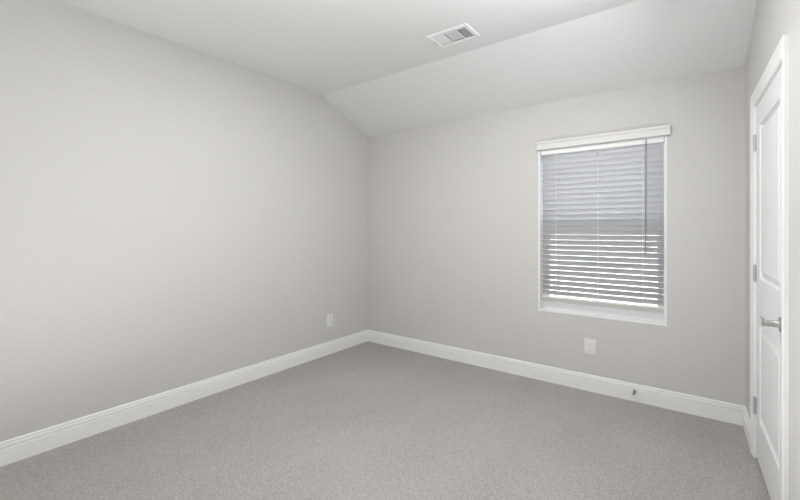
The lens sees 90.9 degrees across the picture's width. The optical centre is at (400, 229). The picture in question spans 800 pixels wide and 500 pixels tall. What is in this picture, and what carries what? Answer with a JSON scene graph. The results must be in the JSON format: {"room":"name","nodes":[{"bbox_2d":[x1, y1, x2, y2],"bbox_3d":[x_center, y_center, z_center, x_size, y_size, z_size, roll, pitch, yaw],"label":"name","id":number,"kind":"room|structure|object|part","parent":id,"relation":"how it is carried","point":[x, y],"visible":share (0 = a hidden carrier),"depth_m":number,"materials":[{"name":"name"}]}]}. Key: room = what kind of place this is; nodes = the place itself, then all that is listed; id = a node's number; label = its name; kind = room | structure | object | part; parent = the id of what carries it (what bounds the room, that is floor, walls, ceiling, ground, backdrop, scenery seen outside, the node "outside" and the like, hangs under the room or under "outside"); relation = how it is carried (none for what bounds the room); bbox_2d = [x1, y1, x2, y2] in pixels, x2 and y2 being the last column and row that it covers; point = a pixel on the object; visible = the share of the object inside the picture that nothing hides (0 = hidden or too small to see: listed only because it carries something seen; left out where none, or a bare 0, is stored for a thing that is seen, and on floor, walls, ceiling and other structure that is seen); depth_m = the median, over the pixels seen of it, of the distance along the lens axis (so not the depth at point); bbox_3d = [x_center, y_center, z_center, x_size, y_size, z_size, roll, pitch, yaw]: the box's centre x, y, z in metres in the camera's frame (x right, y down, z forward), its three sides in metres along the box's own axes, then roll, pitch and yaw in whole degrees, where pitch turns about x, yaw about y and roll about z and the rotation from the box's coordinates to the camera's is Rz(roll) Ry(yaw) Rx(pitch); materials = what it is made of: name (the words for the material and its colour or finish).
{"room":"empty bedroom","nodes":[
{"label":"empty bedroom","id":0,"kind":"room"},
{"bbox_2d":[0,0,367,441],"bbox_3d":[-2.406,-0.036,2.026,0.120,2.693,6.900,0,0,37],"label":"wall","id":1,"kind":"structure","parent":0,"point":[173,215],"depth_m":2.78,"materials":[{"name":"beige paint"}]},
{"bbox_2d":[0,330,367,466],"bbox_3d":[-2.352,1.244,1.986,0.015,0.132,6.600,0,0,37],"label":"baseboard","id":2,"kind":"structure","parent":1,"relation":"attached to","point":[18,448],"depth_m":2.78,"materials":[{"name":"white paint"}]},
{"bbox_2d":[327,313,332,326],"bbox_3d":[-0.740,0.957,4.148,0.009,0.132,0.087,0,0,37],"label":"wall outlet","id":3,"kind":"object","parent":1,"relation":"attached to","point":[329,316],"visible":1,"depth_m":4.14,"materials":[{"name":"white plastic"}]},
{"bbox_2d":[0,341,770,499],"bbox_3d":[-0.935,1.350,0.927,3.853,0.080,6.900,0,0,37],"label":"floor","id":4,"kind":"structure","parent":0,"point":[367,420],"depth_m":2.38,"materials":[{"name":"grey carpet"}]},
{"bbox_2d":[58,0,756,135],"bbox_3d":[-0.966,-1.259,0.969,3.693,0.448,6.870,0,0,37],"label":"ceiling","id":5,"kind":"structure","parent":0,"point":[375,62],"depth_m":2.79,"materials":[{"name":"white paint"}]},
{"bbox_2d":[426,23,479,47],"bbox_3d":[0.377,-1.458,2.813,0.318,0.174,0.213,0,0,37],"label":"ceiling vent","id":6,"kind":"object","parent":5,"relation":"in","point":[464,30],"visible":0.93,"depth_m":2.82,"materials":[{"name":"white metal"}]},
{"bbox_2d":[368,65,744,405],"bbox_3d":[1.029,0.107,3.672,3.413,2.405,0.150,0,0,37],"label":"wall","id":7,"kind":"structure","parent":0,"point":[453,205],"depth_m":3.44,"materials":[{"name":"beige paint"}]},
{"bbox_2d":[368,330,743,425],"bbox_3d":[0.956,1.244,3.624,3.353,0.132,0.015,0,0,37],"label":"baseboard","id":8,"kind":"structure","parent":7,"relation":"attached to","point":[727,412],"depth_m":3.23,"materials":[{"name":"white paint"}]},
{"bbox_2d":[584,338,595,355],"bbox_3d":[1.538,0.955,3.192,0.087,0.132,0.009,0,0,37],"label":"wall outlet","id":9,"kind":"object","parent":7,"relation":"attached to","point":[589,344],"visible":1,"depth_m":3.19,"materials":[{"name":"white plastic"}]},
{"bbox_2d":[538,135,666,325],"bbox_3d":[1.631,-0.013,3.230,0.930,1.444,0.168,0,0,37],"label":"window","id":10,"kind":"structure","parent":7,"relation":"in","point":[581,310],"depth_m":3.23,"materials":[{"name":"white plastic"}]},
{"bbox_2d":[536,125,670,313],"bbox_3d":[1.600,-0.064,3.176,0.961,1.391,0.107,0,0,37],"label":"window blind","id":11,"kind":"object","parent":10,"relation":"attached to","point":[596,182],"visible":1,"depth_m":3.16,"materials":[{"name":"white plastic"}]},
{"bbox_3d":[1.611,-0.025,3.200,0.002,1.270,0.040,0,0,37],"label":"ladder cord","id":12,"kind":"part","parent":11,"relation":"part of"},
{"bbox_3d":[1.609,0.606,3.202,0.888,0.054,0.019,0,36,37],"label":"rail","id":13,"kind":"part","parent":11,"relation":"part of","materials":[{"name":"white plastic"}]},
{"bbox_3d":[1.653,0.298,3.261,0.844,0.688,0.022,0,0,37],"label":"sash","id":14,"kind":"part","parent":10,"relation":"part of","materials":[{"name":"white plastic"}]},
{"bbox_2d":[745,0,799,499],"bbox_3d":[0.426,-0.011,-0.107,0.131,2.743,6.670,0,0,36],"label":"wall","id":15,"kind":"structure","parent":0,"point":[773,19],"depth_m":1.55,"materials":[{"name":"beige paint"}]},
{"bbox_2d":[743,406,749,447],"bbox_3d":[0.370,1.244,-0.061,0.016,0.132,6.620,0,0,36],"label":"baseboard","id":16,"kind":"structure","parent":15,"relation":"attached to","point":[746,419],"depth_m":2.48,"materials":[{"name":"white paint"}]},
{"bbox_2d":[753,66,781,499],"bbox_3d":[1.807,0.298,1.955,0.099,1.996,0.791,0,0,36],"label":"door","id":17,"kind":"structure","parent":15,"relation":"in","point":[767,141],"depth_m":1.92,"materials":[{"name":"white paint"}]},
{"bbox_3d":[1.620,0.405,1.678,0.011,0.065,0.065,0,0,36],"label":"lever handle","id":18,"kind":"part","parent":17,"relation":"part of","materials":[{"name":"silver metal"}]},
{"bbox_2d":[750,33,788,499],"bbox_3d":[1.851,0.266,1.911,0.133,2.088,0.926,0,0,36],"label":"door frame","id":19,"kind":"structure","parent":15,"relation":"attached to","point":[780,57],"depth_m":1.58,"materials":[{"name":"white paint"}]},
{"label":"outside","id":20,"kind":"structure","parent":0,"visible":0},
{"bbox_2d":[550,235,657,306],"bbox_3d":[47.593,1.810,68.839,180.000,0.100,159.700,0,0,37],"label":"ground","id":21,"kind":"structure","parent":20,"point":[642,235],"depth_m":12.81,"materials":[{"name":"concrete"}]}
]}

